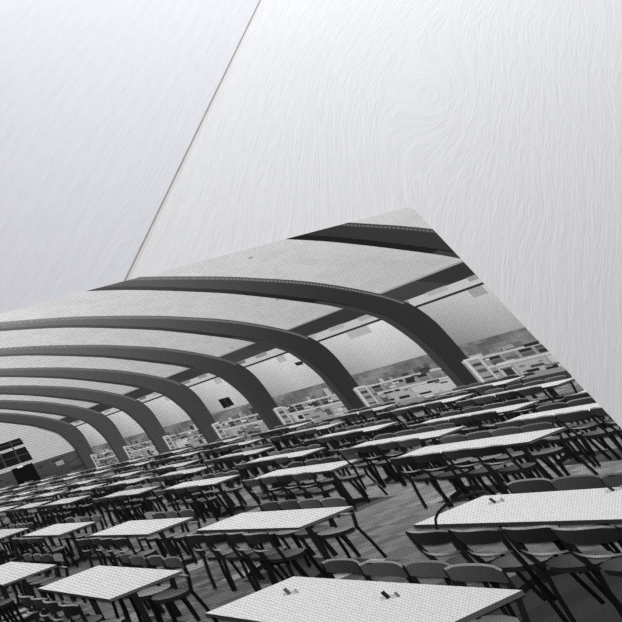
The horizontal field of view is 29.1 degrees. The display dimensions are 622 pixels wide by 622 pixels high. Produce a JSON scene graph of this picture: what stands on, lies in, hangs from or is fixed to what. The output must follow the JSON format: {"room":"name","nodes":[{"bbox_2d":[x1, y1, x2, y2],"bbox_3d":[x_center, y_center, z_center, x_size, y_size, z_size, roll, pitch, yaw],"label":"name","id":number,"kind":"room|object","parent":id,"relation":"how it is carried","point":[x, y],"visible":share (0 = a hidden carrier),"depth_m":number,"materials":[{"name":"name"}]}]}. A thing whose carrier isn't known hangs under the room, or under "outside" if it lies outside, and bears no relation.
{"room":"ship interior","nodes":[
{"label":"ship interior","id":0,"kind":"room"},
{"bbox_2d":[0,0,621,428],"bbox_3d":[-0.236,0.245,1.449,1.840,0.750,2.700,13,42,3],"label":"wooden tabletop","id":1,"kind":"object","parent":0,"point":[139,138],"visible":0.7,"depth_m":1.43,"materials":[{"name":"white paint"}]},
{"bbox_2d":[0,207,621,621],"bbox_3d":[-0.154,0.204,0.948,0.986,0.004,0.621,-16,49,-27],"label":"print","id":2,"kind":"object","parent":1,"relation":"on","point":[345,422],"visible":1,"depth_m":1.06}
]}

